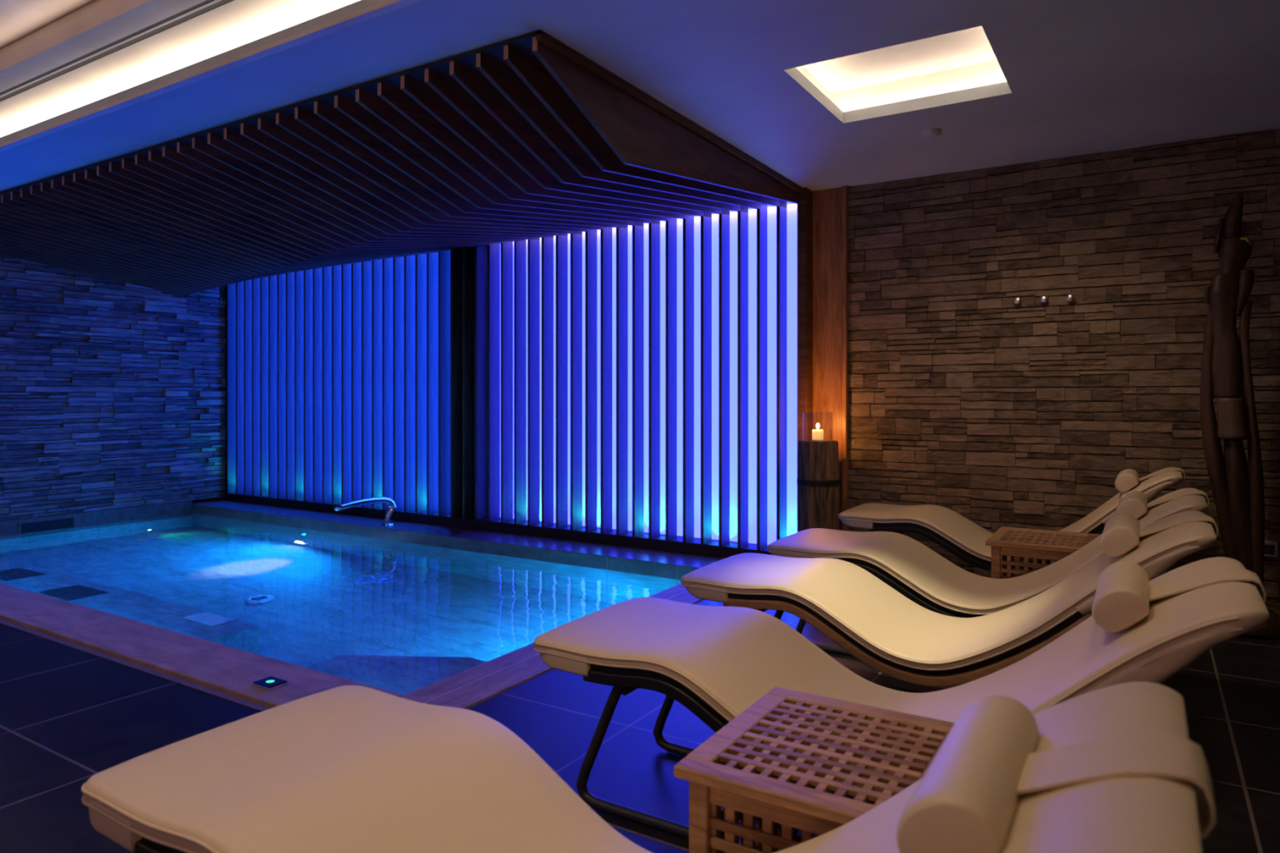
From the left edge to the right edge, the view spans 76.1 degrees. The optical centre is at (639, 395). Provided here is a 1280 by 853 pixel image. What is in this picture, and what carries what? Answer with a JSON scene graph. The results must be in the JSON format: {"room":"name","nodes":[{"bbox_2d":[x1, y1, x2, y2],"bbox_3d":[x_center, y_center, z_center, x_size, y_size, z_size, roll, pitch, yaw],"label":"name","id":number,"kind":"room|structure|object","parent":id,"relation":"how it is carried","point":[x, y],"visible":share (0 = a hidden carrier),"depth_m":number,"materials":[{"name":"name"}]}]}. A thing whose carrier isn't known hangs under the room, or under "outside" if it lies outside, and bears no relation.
{"room":"spa","nodes":[
{"label":"spa","id":0,"kind":"room"},
{"bbox_2d":[0,254,226,520],"bbox_3d":[-5.637,-0.145,7.976,0.075,2.610,3.800,0,0,32],"label":"wall","id":1,"kind":"structure","parent":0,"point":[113,393],"depth_m":8.28,"materials":[{"name":"stone"}]},
{"bbox_2d":[224,283,235,500],"bbox_3d":[-4.671,-0.125,9.465,0.065,2.650,0.250,0,0,32],"label":"trim","id":2,"kind":"structure","parent":1,"relation":"attached to","point":[230,289],"depth_m":9.37,"materials":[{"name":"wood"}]},
{"bbox_2d":[0,0,296,120],"bbox_3d":[-3.183,-1.693,1.983,10.700,0.154,4.410,0,0,32],"label":"ceiling","id":3,"kind":"structure","parent":0,"point":[37,37],"depth_m":3.74,"materials":[{"name":"paint"}]},
{"bbox_2d":[0,0,232,101],"bbox_3d":[-2.164,-1.626,3.623,10.500,0.018,0.060,0,0,32],"label":"air slot","id":4,"kind":"object","parent":3,"relation":"attached to","point":[217,4],"visible":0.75,"depth_m":3.78,"materials":[{"name":"black metal"}]},
{"bbox_2d":[0,36,540,197],"bbox_3d":[-2.543,-1.444,6.377,6.910,0.012,3.038,0,0,32],"label":"trim","id":5,"kind":"structure","parent":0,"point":[525,46],"depth_m":3.79,"materials":[{"name":"black wood"}]},
{"bbox_2d":[0,0,1279,191],"bbox_3d":[-1.569,-1.480,3.064,12.300,0.060,7.950,0,0,32],"label":"ceiling","id":6,"kind":"structure","parent":0,"point":[1082,77],"depth_m":3.70,"materials":[{"name":"paint"}]},
{"bbox_2d":[0,0,359,137],"bbox_3d":[-2.072,-1.538,3.771,10.500,0.156,0.020,0,0,32],"label":"light","id":7,"kind":"object","parent":6,"relation":"attached to","point":[297,11],"visible":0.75,"depth_m":3.80,"materials":[{"name":"white"}]},
{"bbox_2d":[0,0,422,151],"bbox_3d":[-2.078,-1.453,3.762,10.700,0.018,0.042,0,0,32],"label":"trim","id":8,"kind":"structure","parent":6,"relation":"attached to","point":[388,6],"depth_m":3.58,"materials":[{"name":"paint"}]},
{"bbox_2d":[73,172,424,262],"bbox_3d":[-2.846,-1.268,6.565,0.024,0.360,3.040,0,0,32],"label":"ceiling slat","id":9,"kind":"object","parent":6,"relation":"attached to","point":[78,178],"depth_m":5.87,"materials":[{"name":"brown wood"}]},
{"bbox_2d":[84,168,436,259],"bbox_3d":[-2.717,-1.268,6.484,0.024,0.360,3.040,0,0,32],"label":"ceiling slat","id":10,"kind":"object","parent":6,"relation":"attached to","point":[90,175],"depth_m":5.79,"materials":[{"name":"brown wood"}]},
{"bbox_2d":[0,29,542,195],"bbox_3d":[-3.337,-1.443,5.075,6.935,0.014,0.011,0,0,32],"label":"trim","id":11,"kind":"structure","parent":6,"relation":"attached to","point":[531,34],"depth_m":4.02,"materials":[{"name":"black wood"}]},
{"bbox_2d":[97,165,448,257],"bbox_3d":[-2.588,-1.268,6.404,0.024,0.360,3.040,0,0,32],"label":"ceiling slat","id":12,"kind":"object","parent":6,"relation":"attached to","point":[102,171],"depth_m":5.70,"materials":[{"name":"brown wood"}]},
{"bbox_2d":[109,161,462,254],"bbox_3d":[-2.459,-1.268,6.324,0.024,0.360,3.040,0,0,32],"label":"ceiling slat","id":13,"kind":"object","parent":6,"relation":"attached to","point":[116,168],"depth_m":5.62,"materials":[{"name":"brown wood"}]},
{"bbox_2d":[121,158,474,252],"bbox_3d":[-2.330,-1.268,6.244,0.024,0.360,3.040,0,0,32],"label":"ceiling slat","id":14,"kind":"object","parent":6,"relation":"attached to","point":[127,164],"depth_m":5.53,"materials":[{"name":"brown wood"}]},
{"bbox_2d":[134,154,487,249],"bbox_3d":[-2.201,-1.268,6.164,0.024,0.360,3.040,0,0,32],"label":"ceiling slat","id":15,"kind":"object","parent":6,"relation":"attached to","point":[142,161],"depth_m":5.45,"materials":[{"name":"brown wood"}]},
{"bbox_2d":[148,150,498,247],"bbox_3d":[-2.072,-1.268,6.083,0.024,0.360,3.040,0,0,32],"label":"ceiling slat","id":16,"kind":"object","parent":6,"relation":"attached to","point":[155,157],"depth_m":5.36,"materials":[{"name":"brown wood"}]},
{"bbox_2d":[162,146,513,244],"bbox_3d":[-1.942,-1.268,6.003,0.024,0.360,3.040,0,0,32],"label":"ceiling slat","id":17,"kind":"object","parent":6,"relation":"attached to","point":[169,153],"depth_m":5.26,"materials":[{"name":"brown wood"}]},
{"bbox_2d":[177,141,525,241],"bbox_3d":[-1.813,-1.268,5.923,0.024,0.360,3.040,0,0,32],"label":"ceiling slat","id":18,"kind":"object","parent":6,"relation":"attached to","point":[184,148],"depth_m":5.19,"materials":[{"name":"brown wood"}]},
{"bbox_2d":[191,137,539,239],"bbox_3d":[-1.684,-1.268,5.843,0.024,0.360,3.040,0,0,32],"label":"ceiling slat","id":19,"kind":"object","parent":6,"relation":"attached to","point":[200,144],"depth_m":5.10,"materials":[{"name":"brown wood"}]},
{"bbox_2d":[207,132,553,237],"bbox_3d":[-1.555,-1.268,5.763,0.024,0.360,3.040,0,0,32],"label":"ceiling slat","id":20,"kind":"object","parent":6,"relation":"attached to","point":[216,140],"depth_m":5.01,"materials":[{"name":"brown wood"}]},
{"bbox_2d":[223,127,568,235],"bbox_3d":[-1.426,-1.268,5.682,0.024,0.360,3.040,0,0,32],"label":"ceiling slat","id":21,"kind":"object","parent":6,"relation":"attached to","point":[233,136],"depth_m":4.92,"materials":[{"name":"brown wood"}]},
{"bbox_2d":[240,122,582,234],"bbox_3d":[-1.297,-1.268,5.602,0.024,0.360,3.040,0,0,32],"label":"ceiling slat","id":22,"kind":"object","parent":6,"relation":"attached to","point":[250,131],"depth_m":4.83,"materials":[{"name":"brown wood"}]},
{"bbox_2d":[257,117,597,231],"bbox_3d":[-1.168,-1.268,5.522,0.024,0.360,3.040,0,0,32],"label":"ceiling slat","id":23,"kind":"object","parent":6,"relation":"attached to","point":[269,127],"depth_m":4.75,"materials":[{"name":"brown wood"}]},
{"bbox_2d":[275,111,610,230],"bbox_3d":[-1.039,-1.268,5.442,0.024,0.360,3.040,0,0,32],"label":"ceiling slat","id":24,"kind":"object","parent":6,"relation":"attached to","point":[288,122],"depth_m":4.66,"materials":[{"name":"brown wood"}]},
{"bbox_2d":[294,106,626,227],"bbox_3d":[-0.910,-1.268,5.362,0.024,0.360,3.040,0,0,32],"label":"ceiling slat","id":25,"kind":"object","parent":6,"relation":"attached to","point":[308,118],"depth_m":4.58,"materials":[{"name":"brown wood"}]},
{"bbox_2d":[314,100,643,226],"bbox_3d":[-0.780,-1.268,5.281,0.024,0.360,3.040,0,0,32],"label":"ceiling slat","id":26,"kind":"object","parent":6,"relation":"attached to","point":[328,113],"depth_m":4.48,"materials":[{"name":"brown wood"}]},
{"bbox_2d":[334,94,660,223],"bbox_3d":[-0.651,-1.268,5.201,0.024,0.360,3.040,0,0,32],"label":"ceiling slat","id":27,"kind":"object","parent":6,"relation":"attached to","point":[349,108],"depth_m":4.39,"materials":[{"name":"brown wood"}]},
{"bbox_2d":[355,88,676,221],"bbox_3d":[-0.522,-1.268,5.121,0.024,0.360,3.040,0,0,32],"label":"ceiling slat","id":28,"kind":"object","parent":6,"relation":"attached to","point":[372,103],"depth_m":4.30,"materials":[{"name":"brown wood"}]},
{"bbox_2d":[377,81,690,218],"bbox_3d":[-0.393,-1.268,5.041,0.024,0.360,3.040,0,0,32],"label":"ceiling slat","id":29,"kind":"object","parent":6,"relation":"attached to","point":[395,97],"depth_m":4.22,"materials":[{"name":"brown wood"}]},
{"bbox_2d":[400,75,711,217],"bbox_3d":[-0.264,-1.268,4.960,0.024,0.360,3.040,0,0,32],"label":"ceiling slat","id":30,"kind":"object","parent":6,"relation":"attached to","point":[420,92],"depth_m":4.14,"materials":[{"name":"brown wood"}]},
{"bbox_2d":[424,67,729,214],"bbox_3d":[-0.135,-1.268,4.880,0.024,0.360,3.040,0,0,32],"label":"ceiling slat","id":31,"kind":"object","parent":6,"relation":"attached to","point":[446,86],"depth_m":4.04,"materials":[{"name":"brown wood"}]},
{"bbox_2d":[449,60,748,212],"bbox_3d":[-0.006,-1.268,4.800,0.024,0.360,3.040,0,0,32],"label":"ceiling slat","id":32,"kind":"object","parent":6,"relation":"attached to","point":[473,82],"depth_m":3.96,"materials":[{"name":"brown wood"}]},
{"bbox_2d":[475,52,766,209],"bbox_3d":[0.123,-1.268,4.720,0.024,0.360,3.040,0,0,32],"label":"ceiling slat","id":33,"kind":"object","parent":6,"relation":"attached to","point":[502,77],"depth_m":3.86,"materials":[{"name":"brown wood"}]},
{"bbox_2d":[503,44,786,206],"bbox_3d":[0.252,-1.268,4.640,0.024,0.360,3.040,0,0,32],"label":"ceiling fin","id":34,"kind":"structure","parent":6,"relation":"attached to","point":[531,70],"depth_m":3.78,"materials":[{"name":"brown wood"}]},
{"bbox_2d":[532,35,799,204],"bbox_3d":[0.382,-1.268,4.559,0.024,0.360,3.040,0,0,32],"label":"ceiling fin","id":35,"kind":"structure","parent":6,"relation":"attached to","point":[640,135],"depth_m":4.00,"materials":[{"name":"brown wood"}]},
{"bbox_2d":[795,26,1006,111],"bbox_3d":[1.212,-1.595,3.782,1.065,0.170,1.079,0,0,32],"label":"ceiling light","id":36,"kind":"object","parent":6,"relation":"in","point":[965,59],"depth_m":4.14,"materials":[{"name":"paint"}]},
{"bbox_2d":[0,599,1279,852],"bbox_3d":[-1.569,1.260,3.064,12.300,0.120,7.950,0,0,32],"label":"floor","id":37,"kind":"structure","parent":0,"point":[68,716],"depth_m":2.92,"materials":[{"name":"tile"}]},
{"bbox_2d":[80,681,1215,852],"bbox_3d":[-0.150,0.790,1.319,1.763,0.818,0.631,0,0,32],"label":"sun lounger","id":38,"kind":"object","parent":37,"relation":"on","point":[1117,768],"visible":1,"depth_m":1.38,"materials":[{"name":"beige leather"}]},
{"bbox_2d":[673,687,954,852],"bbox_3d":[0.392,0.953,1.648,0.466,0.495,0.500,0,0,32],"label":"table","id":39,"kind":"object","parent":37,"relation":"on","point":[764,766],"visible":0.67,"depth_m":1.57,"materials":[{"name":"brown wood"}]},
{"bbox_2d":[796,440,839,532],"bbox_3d":[1.190,0.751,5.504,0.275,0.897,0.275,0,0,-29],"label":"pedestal","id":40,"kind":"object","parent":37,"relation":"on","point":[818,482],"visible":0.7,"depth_m":5.39,"materials":[{"name":"brown wood"}]},
{"bbox_2d":[533,556,1269,839],"bbox_3d":[0.573,0.790,2.199,1.763,0.818,0.631,0,0,32],"label":"sun lounger","id":41,"kind":"object","parent":37,"relation":"on","point":[716,662],"visible":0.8,"depth_m":2.16,"materials":[{"name":"beige leather"}]},
{"bbox_2d":[680,510,1217,693],"bbox_3d":[1.048,0.790,3.010,1.763,0.818,0.631,0,0,32],"label":"sun lounger","id":42,"kind":"object","parent":37,"relation":"on","point":[901,639],"visible":0.88,"depth_m":2.85,"materials":[{"name":"beige leather"}]},
{"bbox_2d":[767,488,1208,656],"bbox_3d":[1.497,0.790,3.696,1.763,0.818,0.631,0,0,32],"label":"sun lounger","id":43,"kind":"object","parent":37,"relation":"on","point":[916,571],"visible":0.68,"depth_m":3.61,"materials":[{"name":"beige leather"}]},
{"bbox_2d":[837,466,1185,571],"bbox_3d":[2.086,0.790,4.720,1.763,0.818,0.631,0,0,32],"label":"sun lounger","id":44,"kind":"object","parent":37,"relation":"on","point":[953,531],"visible":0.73,"depth_m":4.63,"materials":[{"name":"beige leather"}]},
{"bbox_2d":[985,526,1099,578],"bbox_3d":[2.008,0.953,4.064,0.466,0.495,0.500,0,0,32],"label":"table","id":45,"kind":"object","parent":37,"relation":"on","point":[1006,544],"visible":0.38,"depth_m":3.96,"materials":[{"name":"brown wood"}]},
{"bbox_2d":[1200,191,1279,639],"bbox_3d":[3.117,0.164,4.209,0.390,2.429,0.390,0,0,32],"label":"sculpture","id":46,"kind":"object","parent":37,"relation":"on","point":[1237,487],"visible":0.84,"depth_m":4.20,"materials":[{"name":"brown wood"}]},
{"bbox_2d":[1213,191,1243,253],"bbox_3d":[3.053,-0.898,4.244,0.128,0.305,0.084,0,0,32],"label":"hood","id":47,"kind":"object","parent":46,"relation":"attached to","point":[1230,228],"depth_m":4.21,"materials":[{"name":"brown wood"}]},
{"bbox_2d":[512,128,1279,615],"bbox_3d":[0.498,-0.075,6.391,12.300,2.750,0.217,0,0,32],"label":"wall","id":48,"kind":"structure","parent":0,"point":[972,402],"depth_m":5.02,"materials":[{"name":"stone"}]},
{"bbox_2d":[226,492,771,558],"bbox_3d":[-1.769,1.157,7.611,6.862,0.085,0.164,0,0,32],"label":"baseboard","id":49,"kind":"structure","parent":48,"relation":"attached to","point":[712,548],"depth_m":7.00,"materials":[{"name":"black stone"}]},
{"bbox_2d":[235,281,244,493],"bbox_3d":[-4.534,-0.163,9.320,0.024,2.555,0.140,0,0,32],"label":"wall slat","id":50,"kind":"object","parent":49,"relation":"on","point":[239,286],"visible":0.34,"depth_m":9.29,"materials":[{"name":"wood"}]},
{"bbox_2d":[251,277,260,495],"bbox_3d":[-4.276,-0.163,9.160,0.024,2.555,0.140,0,0,32],"label":"wall slat","id":51,"kind":"object","parent":49,"relation":"on","point":[255,283],"visible":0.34,"depth_m":9.12,"materials":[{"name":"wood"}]},
{"bbox_2d":[260,276,268,496],"bbox_3d":[-4.147,-0.163,9.080,0.024,2.555,0.140,0,0,32],"label":"wall slat","id":52,"kind":"object","parent":49,"relation":"on","point":[264,281],"visible":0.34,"depth_m":9.05,"materials":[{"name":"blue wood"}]},
{"bbox_2d":[268,275,276,497],"bbox_3d":[-4.018,-0.163,8.999,0.024,2.555,0.140,0,0,32],"label":"wall slat","id":53,"kind":"object","parent":49,"relation":"on","point":[272,279],"visible":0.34,"depth_m":8.97,"materials":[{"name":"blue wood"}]},
{"bbox_2d":[276,273,285,498],"bbox_3d":[-3.889,-0.163,8.919,0.024,2.555,0.140,0,0,32],"label":"wall slat","id":54,"kind":"object","parent":49,"relation":"on","point":[281,278],"visible":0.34,"depth_m":8.88,"materials":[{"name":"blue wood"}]},
{"bbox_2d":[285,271,294,499],"bbox_3d":[-3.760,-0.163,8.839,0.024,2.555,0.140,0,0,32],"label":"wall slat","id":55,"kind":"object","parent":49,"relation":"on","point":[290,277],"visible":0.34,"depth_m":8.81,"materials":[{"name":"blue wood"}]},
{"bbox_2d":[294,270,303,500],"bbox_3d":[-3.631,-0.163,8.759,0.024,2.555,0.140,0,0,32],"label":"wall slat","id":56,"kind":"object","parent":49,"relation":"on","point":[299,275],"visible":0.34,"depth_m":8.73,"materials":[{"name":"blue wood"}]},
{"bbox_2d":[303,269,312,501],"bbox_3d":[-3.502,-0.163,8.678,0.024,2.555,0.140,0,0,32],"label":"wall slat","id":57,"kind":"object","parent":49,"relation":"on","point":[308,274],"visible":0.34,"depth_m":8.65,"materials":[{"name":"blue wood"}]},
{"bbox_2d":[312,267,322,502],"bbox_3d":[-3.372,-0.163,8.598,0.024,2.555,0.140,0,0,32],"label":"wall slat","id":58,"kind":"object","parent":49,"relation":"on","point":[317,273],"visible":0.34,"depth_m":8.57,"materials":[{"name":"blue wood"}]},
{"bbox_2d":[322,266,331,503],"bbox_3d":[-3.243,-0.163,8.518,0.024,2.555,0.140,0,0,32],"label":"wall slat","id":59,"kind":"object","parent":49,"relation":"on","point":[326,271],"visible":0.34,"depth_m":8.49,"materials":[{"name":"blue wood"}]},
{"bbox_2d":[331,265,341,504],"bbox_3d":[-3.114,-0.163,8.438,0.024,2.555,0.140,0,0,32],"label":"wall slat","id":60,"kind":"object","parent":49,"relation":"on","point":[336,269],"visible":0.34,"depth_m":8.40,"materials":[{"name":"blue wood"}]},
{"bbox_2d":[341,263,351,504],"bbox_3d":[-2.985,-0.163,8.358,0.024,2.555,0.140,0,0,32],"label":"wall slat","id":61,"kind":"object","parent":49,"relation":"on","point":[345,268],"visible":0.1,"depth_m":8.32,"materials":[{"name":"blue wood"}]},
{"bbox_2d":[351,262,361,501],"bbox_3d":[-2.856,-0.163,8.277,0.024,2.555,0.140,0,0,32],"label":"wall slat","id":62,"kind":"object","parent":49,"relation":"on","point":[356,268],"visible":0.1,"depth_m":8.25,"materials":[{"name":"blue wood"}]},
{"bbox_2d":[361,260,372,507],"bbox_3d":[-2.727,-0.163,8.197,0.024,2.555,0.140,0,0,32],"label":"wall slat","id":63,"kind":"object","parent":49,"relation":"on","point":[366,266],"visible":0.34,"depth_m":8.17,"materials":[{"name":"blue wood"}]},
{"bbox_2d":[372,259,382,508],"bbox_3d":[-2.598,-0.163,8.117,0.024,2.555,0.140,0,0,32],"label":"wall slat","id":64,"kind":"object","parent":49,"relation":"on","point":[376,264],"visible":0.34,"depth_m":8.09,"materials":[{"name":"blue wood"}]},
{"bbox_2d":[382,257,393,510],"bbox_3d":[-2.469,-0.163,8.037,0.024,2.555,0.140,0,0,32],"label":"wall slat","id":65,"kind":"object","parent":49,"relation":"on","point":[387,263],"visible":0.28,"depth_m":8.01,"materials":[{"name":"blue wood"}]},
{"bbox_2d":[393,256,404,511],"bbox_3d":[-2.340,-0.163,7.957,0.024,2.555,0.140,0,0,32],"label":"wall slat","id":66,"kind":"object","parent":49,"relation":"on","point":[398,262],"visible":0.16,"depth_m":7.93,"materials":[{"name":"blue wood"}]},
{"bbox_2d":[404,254,415,511],"bbox_3d":[-2.210,-0.163,7.876,0.024,2.555,0.140,0,0,32],"label":"wall slat","id":67,"kind":"object","parent":49,"relation":"on","point":[409,260],"visible":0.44,"depth_m":7.85,"materials":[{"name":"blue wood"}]},
{"bbox_2d":[415,253,426,513],"bbox_3d":[-2.081,-0.163,7.796,0.024,2.555,0.140,0,0,32],"label":"wall slat","id":68,"kind":"object","parent":49,"relation":"on","point":[421,259],"visible":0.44,"depth_m":7.77,"materials":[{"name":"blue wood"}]},
{"bbox_2d":[426,251,438,514],"bbox_3d":[-1.952,-0.163,7.716,0.024,2.555,0.140,0,0,32],"label":"wall slat","id":69,"kind":"object","parent":49,"relation":"on","point":[432,258],"visible":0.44,"depth_m":7.69,"materials":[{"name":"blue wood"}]},
{"bbox_2d":[438,249,450,515],"bbox_3d":[-1.823,-0.163,7.636,0.024,2.555,0.140,0,0,32],"label":"wall slat","id":70,"kind":"object","parent":49,"relation":"on","point":[444,257],"visible":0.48,"depth_m":7.61,"materials":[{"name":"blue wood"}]},
{"bbox_2d":[450,248,462,517],"bbox_3d":[-1.694,-0.163,7.556,0.024,2.555,0.140,0,0,32],"label":"post","id":71,"kind":"object","parent":49,"relation":"on","point":[456,255],"visible":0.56,"depth_m":7.53,"materials":[{"name":"black wood"}]},
{"bbox_2d":[462,246,475,518],"bbox_3d":[-1.565,-0.163,7.475,0.024,2.555,0.140,0,0,32],"label":"post","id":72,"kind":"object","parent":49,"relation":"on","point":[468,254],"visible":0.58,"depth_m":7.45,"materials":[{"name":"black wood"}]},
{"bbox_2d":[475,244,487,519],"bbox_3d":[-1.436,-0.163,7.395,0.024,2.555,0.140,0,0,32],"label":"wall slat","id":73,"kind":"object","parent":49,"relation":"on","point":[481,251],"visible":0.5,"depth_m":7.37,"materials":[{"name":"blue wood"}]},
{"bbox_2d":[487,243,500,520],"bbox_3d":[-1.307,-0.163,7.315,0.024,2.555,0.140,0,0,32],"label":"wall slat","id":74,"kind":"object","parent":49,"relation":"on","point":[493,251],"visible":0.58,"depth_m":7.30,"materials":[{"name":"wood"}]},
{"bbox_2d":[500,241,512,522],"bbox_3d":[-1.177,-0.163,7.235,0.024,2.555,0.140,0,0,32],"label":"wall slat","id":75,"kind":"object","parent":49,"relation":"on","point":[506,249],"visible":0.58,"depth_m":7.20,"materials":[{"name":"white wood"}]},
{"bbox_2d":[514,239,526,524],"bbox_3d":[-1.048,-0.163,7.154,0.024,2.555,0.140,0,0,32],"label":"wall slat","id":76,"kind":"object","parent":49,"relation":"on","point":[520,246],"visible":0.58,"depth_m":7.14,"materials":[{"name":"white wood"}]},
{"bbox_2d":[527,237,539,525],"bbox_3d":[-0.919,-0.163,7.074,0.024,2.555,0.140,0,0,32],"label":"wall slat","id":77,"kind":"object","parent":49,"relation":"on","point":[533,245],"visible":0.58,"depth_m":7.04,"materials":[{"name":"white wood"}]},
{"bbox_2d":[541,235,553,527],"bbox_3d":[-0.790,-0.163,6.994,0.024,2.555,0.140,0,0,32],"label":"wall slat","id":78,"kind":"object","parent":49,"relation":"on","point":[547,243],"visible":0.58,"depth_m":6.96,"materials":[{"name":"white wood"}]},
{"bbox_2d":[555,233,568,528],"bbox_3d":[-0.661,-0.163,6.914,0.024,2.555,0.140,0,0,32],"label":"wall slat","id":79,"kind":"object","parent":49,"relation":"on","point":[562,242],"visible":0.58,"depth_m":6.89,"materials":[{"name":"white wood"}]},
{"bbox_2d":[570,231,582,529],"bbox_3d":[-0.532,-0.163,6.834,0.024,2.555,0.140,0,0,32],"label":"wall slat","id":80,"kind":"object","parent":49,"relation":"on","point":[575,238],"visible":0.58,"depth_m":6.81,"materials":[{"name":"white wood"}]},
{"bbox_2d":[585,229,597,531],"bbox_3d":[-0.403,-0.163,6.753,0.024,2.555,0.140,0,0,32],"label":"wall slat","id":81,"kind":"object","parent":49,"relation":"on","point":[591,237],"visible":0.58,"depth_m":6.73,"materials":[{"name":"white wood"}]},
{"bbox_2d":[600,226,612,533],"bbox_3d":[-0.274,-0.163,6.673,0.024,2.555,0.140,0,0,32],"label":"wall slat","id":82,"kind":"object","parent":49,"relation":"on","point":[606,235],"visible":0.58,"depth_m":6.65,"materials":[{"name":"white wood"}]},
{"bbox_2d":[616,224,627,535],"bbox_3d":[-0.145,-0.163,6.593,0.024,2.555,0.140,0,0,32],"label":"wall slat","id":83,"kind":"object","parent":49,"relation":"on","point":[621,233],"visible":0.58,"depth_m":6.57,"materials":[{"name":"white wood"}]},
{"bbox_2d":[631,222,644,537],"bbox_3d":[-0.015,-0.163,6.513,0.024,2.555,0.140,0,0,32],"label":"wall slat","id":84,"kind":"object","parent":49,"relation":"on","point":[637,231],"visible":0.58,"depth_m":6.48,"materials":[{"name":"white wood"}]},
{"bbox_2d":[648,219,660,538],"bbox_3d":[0.114,-0.163,6.433,0.024,2.555,0.140,0,0,32],"label":"wall slat","id":85,"kind":"object","parent":49,"relation":"on","point":[654,228],"visible":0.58,"depth_m":6.41,"materials":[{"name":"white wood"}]},
{"bbox_2d":[665,217,676,540],"bbox_3d":[0.243,-0.163,6.352,0.024,2.555,0.140,0,0,32],"label":"wall slat","id":86,"kind":"object","parent":49,"relation":"on","point":[670,225],"visible":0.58,"depth_m":6.32,"materials":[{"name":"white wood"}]},
{"bbox_2d":[682,214,693,542],"bbox_3d":[0.372,-0.163,6.272,0.024,2.555,0.140,0,0,32],"label":"wall slat","id":87,"kind":"object","parent":49,"relation":"on","point":[687,223],"visible":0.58,"depth_m":6.24,"materials":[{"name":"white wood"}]},
{"bbox_2d":[700,212,711,544],"bbox_3d":[0.501,-0.163,6.192,0.024,2.555,0.140,0,0,32],"label":"wall slat","id":88,"kind":"object","parent":49,"relation":"on","point":[705,222],"visible":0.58,"depth_m":6.16,"materials":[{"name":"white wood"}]},
{"bbox_2d":[719,208,729,546],"bbox_3d":[0.630,-0.163,6.112,0.024,2.555,0.140,0,0,32],"label":"wall slat","id":89,"kind":"object","parent":49,"relation":"on","point":[724,220],"visible":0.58,"depth_m":6.09,"materials":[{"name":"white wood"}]},
{"bbox_2d":[737,206,748,548],"bbox_3d":[0.759,-0.163,6.032,0.024,2.555,0.140,0,0,32],"label":"wall slat","id":90,"kind":"object","parent":49,"relation":"on","point":[742,216],"visible":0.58,"depth_m":6.00,"materials":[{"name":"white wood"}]},
{"bbox_2d":[756,203,767,550],"bbox_3d":[0.888,-0.163,5.951,0.024,2.555,0.140,0,0,32],"label":"wall slat","id":91,"kind":"object","parent":49,"relation":"on","point":[762,214],"visible":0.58,"depth_m":5.92,"materials":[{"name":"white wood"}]},
{"bbox_2d":[776,200,786,540],"bbox_3d":[1.017,-0.163,5.871,0.024,2.555,0.140,0,0,32],"label":"wall slat","id":92,"kind":"object","parent":49,"relation":"on","point":[781,211],"visible":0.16,"depth_m":5.84,"materials":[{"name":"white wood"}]},
{"bbox_2d":[512,201,797,545],"bbox_3d":[-0.129,-0.170,6.747,3.160,2.560,0.015,0,0,32],"label":"wall panel","id":93,"kind":"object","parent":48,"relation":"attached to","point":[792,208],"visible":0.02,"depth_m":6.30,"materials":[{"name":"white"}]},
{"bbox_2d":[535,30,803,192],"bbox_3d":[0.369,-1.433,4.491,0.024,0.035,2.929,0,0,32],"label":"trim","id":94,"kind":"structure","parent":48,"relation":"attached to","point":[546,39],"depth_m":3.97,"materials":[{"name":"brown wood"}]},
{"bbox_2d":[797,186,813,532],"bbox_3d":[1.201,-0.125,5.825,0.068,2.650,0.276,0,0,32],"label":"trim","id":95,"kind":"structure","parent":48,"relation":"attached to","point":[805,206],"depth_m":5.72,"materials":[{"name":"brown wood"}]},
{"bbox_2d":[813,186,842,530],"bbox_3d":[1.358,-0.125,5.805,0.220,2.650,0.145,0,0,32],"label":"trim","id":96,"kind":"structure","parent":48,"relation":"attached to","point":[827,203],"depth_m":5.74,"materials":[{"name":"brown wood"}]},
{"bbox_2d":[842,185,848,531],"bbox_3d":[1.456,-0.125,5.726,0.030,2.650,0.175,0,0,32],"label":"trim","id":97,"kind":"structure","parent":48,"relation":"attached to","point":[845,188],"depth_m":5.65,"materials":[{"name":"brown wood"}]},
{"bbox_3d":[-2.877,1.810,6.100,6.775,0.980,3.287,0,0,32],"label":"basin","id":98,"kind":"object","parent":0,"visible":0},
{"bbox_2d":[0,500,191,537],"bbox_3d":[-5.695,1.330,7.851,0.040,0.340,2.787,0,0,32],"label":"pool coping","id":99,"kind":"object","parent":98,"relation":"attached to","point":[8,527],"visible":0.33,"depth_m":8.33},
{"bbox_2d":[0,582,401,708],"bbox_3d":[-3.785,1.255,4.827,6.475,0.130,0.334,0,0,32],"label":"pool coping","id":100,"kind":"object","parent":98,"relation":"on","point":[223,668],"visible":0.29,"depth_m":3.80,"materials":[{"name":"stone"}]},
{"bbox_2d":[0,513,680,696],"bbox_3d":[-2.945,1.300,6.142,6.435,0.001,2.787,0,0,32],"label":"pool water","id":101,"kind":"object","parent":98,"relation":"in","point":[403,618],"visible":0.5,"depth_m":5.43,"materials":[{"name":"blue liquid"}]},
{"bbox_2d":[191,500,724,579],"bbox_3d":[-1.987,1.260,7.433,6.780,0.120,0.417,0,0,32],"label":"pool coping","id":102,"kind":"object","parent":98,"relation":"on","point":[666,564],"visible":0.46,"depth_m":6.91},
{"bbox_2d":[400,583,703,709],"bbox_3d":[-0.170,1.256,4.222,0.305,0.128,3.121,0,0,32],"label":"pool coping","id":103,"kind":"object","parent":98,"relation":"on","point":[465,697],"depth_m":3.45,"materials":[{"name":"stone"}]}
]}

